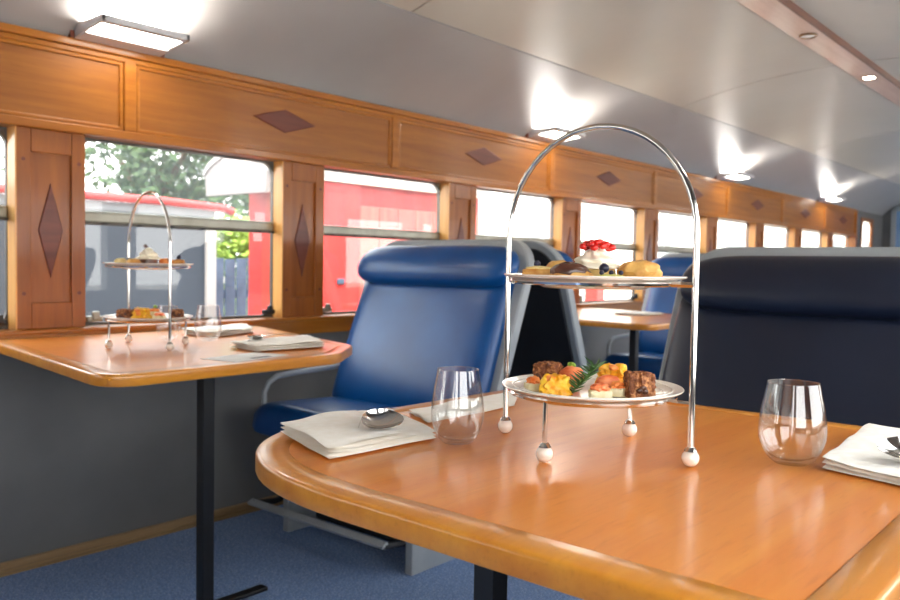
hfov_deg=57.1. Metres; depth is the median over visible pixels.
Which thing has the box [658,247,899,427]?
seat
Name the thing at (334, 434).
napkin
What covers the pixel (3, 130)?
window
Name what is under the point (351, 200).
carriage
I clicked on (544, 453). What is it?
tiered stand
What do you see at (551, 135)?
diffuser
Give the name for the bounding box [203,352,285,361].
menu card
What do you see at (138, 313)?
quiche
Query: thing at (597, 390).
canape
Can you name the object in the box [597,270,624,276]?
tart
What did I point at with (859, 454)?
napkin
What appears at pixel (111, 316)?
dessert plate
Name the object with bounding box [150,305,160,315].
canape
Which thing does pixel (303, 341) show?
napkin
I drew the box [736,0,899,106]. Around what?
trim
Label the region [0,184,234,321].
building
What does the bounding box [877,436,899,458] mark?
spoon
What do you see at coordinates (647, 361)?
seat cushion
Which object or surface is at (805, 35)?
recessed light
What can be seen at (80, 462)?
wall
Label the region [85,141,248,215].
leafy tree
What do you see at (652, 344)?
seat
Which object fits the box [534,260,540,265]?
blueberry
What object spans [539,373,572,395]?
quiche
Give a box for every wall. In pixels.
[0,22,882,562]
[882,204,899,246]
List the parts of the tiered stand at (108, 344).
leg, leg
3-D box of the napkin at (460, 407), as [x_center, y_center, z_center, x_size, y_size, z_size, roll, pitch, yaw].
[0.053,0.188,1.505,0.098,0.009,0.375,3,3,41]
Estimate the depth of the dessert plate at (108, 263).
2.35 m
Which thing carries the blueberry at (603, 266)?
on the tart at (601, 272)
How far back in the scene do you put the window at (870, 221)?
10.24 m
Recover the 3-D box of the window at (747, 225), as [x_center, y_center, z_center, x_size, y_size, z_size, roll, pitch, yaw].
[2.409,-0.355,7.078,0.063,0.651,0.830,3,3,41]
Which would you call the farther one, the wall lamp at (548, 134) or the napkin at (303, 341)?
the wall lamp at (548, 134)
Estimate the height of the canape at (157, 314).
0.024 m
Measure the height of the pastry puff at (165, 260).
0.026 m
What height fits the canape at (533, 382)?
0.022 m
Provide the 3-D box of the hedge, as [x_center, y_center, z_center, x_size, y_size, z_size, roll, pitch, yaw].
[-3.246,0.205,10.980,1.572,2.950,3.532,3,3,41]
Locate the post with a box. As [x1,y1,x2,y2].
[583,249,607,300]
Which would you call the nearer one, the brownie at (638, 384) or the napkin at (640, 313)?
the brownie at (638, 384)
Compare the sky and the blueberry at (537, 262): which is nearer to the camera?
the blueberry at (537, 262)
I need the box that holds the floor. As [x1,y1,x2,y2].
[0,504,582,599]
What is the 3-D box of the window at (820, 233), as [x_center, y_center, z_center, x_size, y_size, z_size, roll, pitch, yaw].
[3.768,-0.401,8.662,0.063,0.651,0.830,3,3,41]
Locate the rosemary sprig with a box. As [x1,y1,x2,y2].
[569,356,605,392]
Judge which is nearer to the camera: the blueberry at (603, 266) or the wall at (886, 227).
the blueberry at (603, 266)
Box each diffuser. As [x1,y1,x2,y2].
[89,23,179,47]
[542,131,576,139]
[727,175,747,178]
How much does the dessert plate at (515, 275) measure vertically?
0.018 m
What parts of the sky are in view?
pane, pane, pane, pane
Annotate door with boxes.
[890,206,899,246]
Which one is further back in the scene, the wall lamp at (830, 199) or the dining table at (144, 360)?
the wall lamp at (830, 199)
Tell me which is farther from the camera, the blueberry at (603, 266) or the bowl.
the bowl
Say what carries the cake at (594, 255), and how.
on the dessert plate at (515, 275)
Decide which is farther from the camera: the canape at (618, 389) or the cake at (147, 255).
the cake at (147, 255)
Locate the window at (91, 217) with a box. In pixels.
[85,137,274,325]
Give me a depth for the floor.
2.68 m
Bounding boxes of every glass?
[194,305,221,340]
[431,366,483,444]
[758,379,827,465]
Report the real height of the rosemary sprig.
0.050 m
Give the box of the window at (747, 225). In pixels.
[718,219,748,246]
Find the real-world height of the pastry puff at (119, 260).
0.024 m
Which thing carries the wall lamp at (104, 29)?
attached to the wall at (80, 462)
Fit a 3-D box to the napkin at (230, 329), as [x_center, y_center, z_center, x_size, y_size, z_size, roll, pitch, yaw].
[-0.778,0.104,2.921,0.188,0.026,0.333,3,3,33]
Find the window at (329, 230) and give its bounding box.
[323,168,439,314]
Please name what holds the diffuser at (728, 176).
attached to the wall lamp at (732, 176)
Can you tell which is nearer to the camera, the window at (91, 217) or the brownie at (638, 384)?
the brownie at (638, 384)
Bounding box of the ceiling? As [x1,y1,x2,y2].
[0,0,899,215]
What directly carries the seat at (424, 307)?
on the floor
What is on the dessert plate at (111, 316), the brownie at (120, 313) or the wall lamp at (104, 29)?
the brownie at (120, 313)
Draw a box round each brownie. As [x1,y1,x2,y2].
[116,309,133,317]
[171,309,183,317]
[532,361,563,379]
[623,370,655,397]
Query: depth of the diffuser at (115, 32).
2.74 m
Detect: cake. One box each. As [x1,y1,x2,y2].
[136,247,160,262]
[574,239,619,275]
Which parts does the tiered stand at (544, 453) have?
leg, leg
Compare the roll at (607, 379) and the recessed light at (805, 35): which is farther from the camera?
the recessed light at (805, 35)
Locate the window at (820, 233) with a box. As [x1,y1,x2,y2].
[802,230,821,246]
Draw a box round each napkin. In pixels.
[181,323,253,336]
[229,335,323,350]
[280,407,435,458]
[409,393,516,422]
[612,311,663,315]
[822,423,899,484]
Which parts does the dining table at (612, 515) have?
post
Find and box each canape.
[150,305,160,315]
[152,312,165,318]
[524,375,539,391]
[588,382,611,397]
[609,380,625,396]
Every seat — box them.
[247,239,534,575]
[509,241,587,377]
[604,253,705,379]
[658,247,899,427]
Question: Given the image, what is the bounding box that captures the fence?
[216,258,248,316]
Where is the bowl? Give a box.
[247,335,265,339]
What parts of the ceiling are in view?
panel, panel, panel, panel, panel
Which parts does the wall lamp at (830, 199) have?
plate, plate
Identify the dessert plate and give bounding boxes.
[102,262,192,269]
[102,313,192,323]
[502,373,683,401]
[504,273,687,289]
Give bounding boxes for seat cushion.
[252,396,394,436]
[604,352,663,378]
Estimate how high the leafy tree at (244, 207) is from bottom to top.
7.510 m
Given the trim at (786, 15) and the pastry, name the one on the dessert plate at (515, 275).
the pastry
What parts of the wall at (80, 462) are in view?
frieze panel, panel moulding, panel moulding, frieze panel, sill rail, head rail, cornice rail, frieze panel, panel moulding, frieze panel, panel moulding, frieze panel, panel moulding, frieze panel, panel moulding, frieze panel, panel moulding, frieze panel, panel moulding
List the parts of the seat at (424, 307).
armrest, backrest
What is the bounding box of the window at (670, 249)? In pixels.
[658,212,692,252]
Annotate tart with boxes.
[522,266,550,274]
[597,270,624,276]
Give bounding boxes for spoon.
[247,334,300,339]
[358,409,403,428]
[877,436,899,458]
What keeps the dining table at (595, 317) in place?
on the floor
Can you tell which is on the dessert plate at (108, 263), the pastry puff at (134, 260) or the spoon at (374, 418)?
the pastry puff at (134, 260)
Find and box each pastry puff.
[114,258,126,262]
[126,258,140,262]
[159,258,167,263]
[172,259,185,263]
[546,260,565,267]
[617,260,662,276]
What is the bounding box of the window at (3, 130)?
[0,126,7,328]
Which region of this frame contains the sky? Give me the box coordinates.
[479,192,869,300]
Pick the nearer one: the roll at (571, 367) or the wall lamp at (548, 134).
the roll at (571, 367)
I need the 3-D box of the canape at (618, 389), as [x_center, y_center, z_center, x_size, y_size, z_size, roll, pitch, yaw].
[0.229,0.121,1.133,0.023,0.022,0.023,3,3,39]
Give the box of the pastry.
[550,262,593,275]
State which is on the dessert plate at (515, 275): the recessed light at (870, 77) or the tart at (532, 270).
the tart at (532, 270)
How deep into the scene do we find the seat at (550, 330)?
3.25 m
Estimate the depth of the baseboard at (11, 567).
2.88 m
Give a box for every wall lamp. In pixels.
[68,13,189,57]
[525,126,585,144]
[715,172,753,181]
[817,196,845,202]
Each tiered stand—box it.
[104,191,190,350]
[498,123,699,466]
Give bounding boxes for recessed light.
[799,33,817,38]
[861,75,876,79]
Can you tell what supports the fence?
on the ground
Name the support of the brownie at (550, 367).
on the dessert plate at (663, 389)
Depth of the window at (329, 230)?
3.89 m
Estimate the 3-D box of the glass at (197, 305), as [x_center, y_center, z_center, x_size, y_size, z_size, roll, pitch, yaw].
[-0.772,0.073,2.642,0.085,0.113,0.085,3,3,41]
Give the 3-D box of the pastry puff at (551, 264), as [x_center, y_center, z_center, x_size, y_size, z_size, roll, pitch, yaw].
[0.160,-0.043,1.203,0.046,0.031,0.042,1,3,10]
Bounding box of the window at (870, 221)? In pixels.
[860,217,873,246]
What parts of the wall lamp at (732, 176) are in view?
plate, plate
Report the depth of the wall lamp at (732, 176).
6.62 m
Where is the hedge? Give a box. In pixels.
[216,209,248,315]
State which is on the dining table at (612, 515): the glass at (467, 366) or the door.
the glass at (467, 366)
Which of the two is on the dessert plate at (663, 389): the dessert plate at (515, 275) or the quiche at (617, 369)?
the quiche at (617, 369)
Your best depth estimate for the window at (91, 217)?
3.15 m
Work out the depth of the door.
10.54 m
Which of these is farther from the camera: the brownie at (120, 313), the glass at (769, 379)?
the brownie at (120, 313)
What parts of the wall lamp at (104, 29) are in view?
plate, plate, plate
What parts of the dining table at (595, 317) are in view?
post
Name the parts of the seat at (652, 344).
armrest, backrest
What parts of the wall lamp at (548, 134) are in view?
plate, plate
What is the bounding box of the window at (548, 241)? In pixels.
[476,188,553,246]
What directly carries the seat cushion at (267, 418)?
on the seat at (424, 307)
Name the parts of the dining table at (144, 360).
post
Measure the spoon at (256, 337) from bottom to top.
0.016 m
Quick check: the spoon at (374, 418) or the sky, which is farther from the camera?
the sky
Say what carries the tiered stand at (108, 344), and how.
on the dining table at (144, 360)
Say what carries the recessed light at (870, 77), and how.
in the trim at (786, 15)
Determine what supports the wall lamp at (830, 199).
attached to the wall at (80, 462)
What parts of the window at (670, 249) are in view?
frame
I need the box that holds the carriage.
[203,157,488,314]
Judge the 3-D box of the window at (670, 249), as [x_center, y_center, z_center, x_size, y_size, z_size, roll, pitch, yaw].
[1.729,-0.332,6.286,0.063,0.651,0.830,3,3,41]
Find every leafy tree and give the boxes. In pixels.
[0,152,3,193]
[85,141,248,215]
[154,151,248,235]
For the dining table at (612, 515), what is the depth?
0.92 m
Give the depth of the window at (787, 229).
8.17 m
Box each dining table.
[0,326,351,599]
[255,390,899,599]
[577,307,671,371]
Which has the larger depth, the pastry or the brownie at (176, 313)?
the brownie at (176, 313)
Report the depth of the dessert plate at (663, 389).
1.13 m
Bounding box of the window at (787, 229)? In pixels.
[765,225,788,246]
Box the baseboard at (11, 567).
[0,495,282,577]
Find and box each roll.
[559,362,583,387]
[596,375,619,386]
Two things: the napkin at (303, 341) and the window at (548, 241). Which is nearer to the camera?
the napkin at (303, 341)
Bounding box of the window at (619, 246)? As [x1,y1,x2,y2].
[579,202,637,302]
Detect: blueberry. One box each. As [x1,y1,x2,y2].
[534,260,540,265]
[599,263,608,272]
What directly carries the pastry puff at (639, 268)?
on the dessert plate at (515, 275)
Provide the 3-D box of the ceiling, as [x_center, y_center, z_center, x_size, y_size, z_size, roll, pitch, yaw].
[2.014,-1.095,4.270,2.904,0.449,14.350,3,3,41]
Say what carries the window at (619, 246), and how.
in the wall at (80, 462)
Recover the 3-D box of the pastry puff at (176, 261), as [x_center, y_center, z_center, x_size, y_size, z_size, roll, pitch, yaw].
[-0.807,-0.110,2.452,0.045,0.024,0.042,1,3,10]

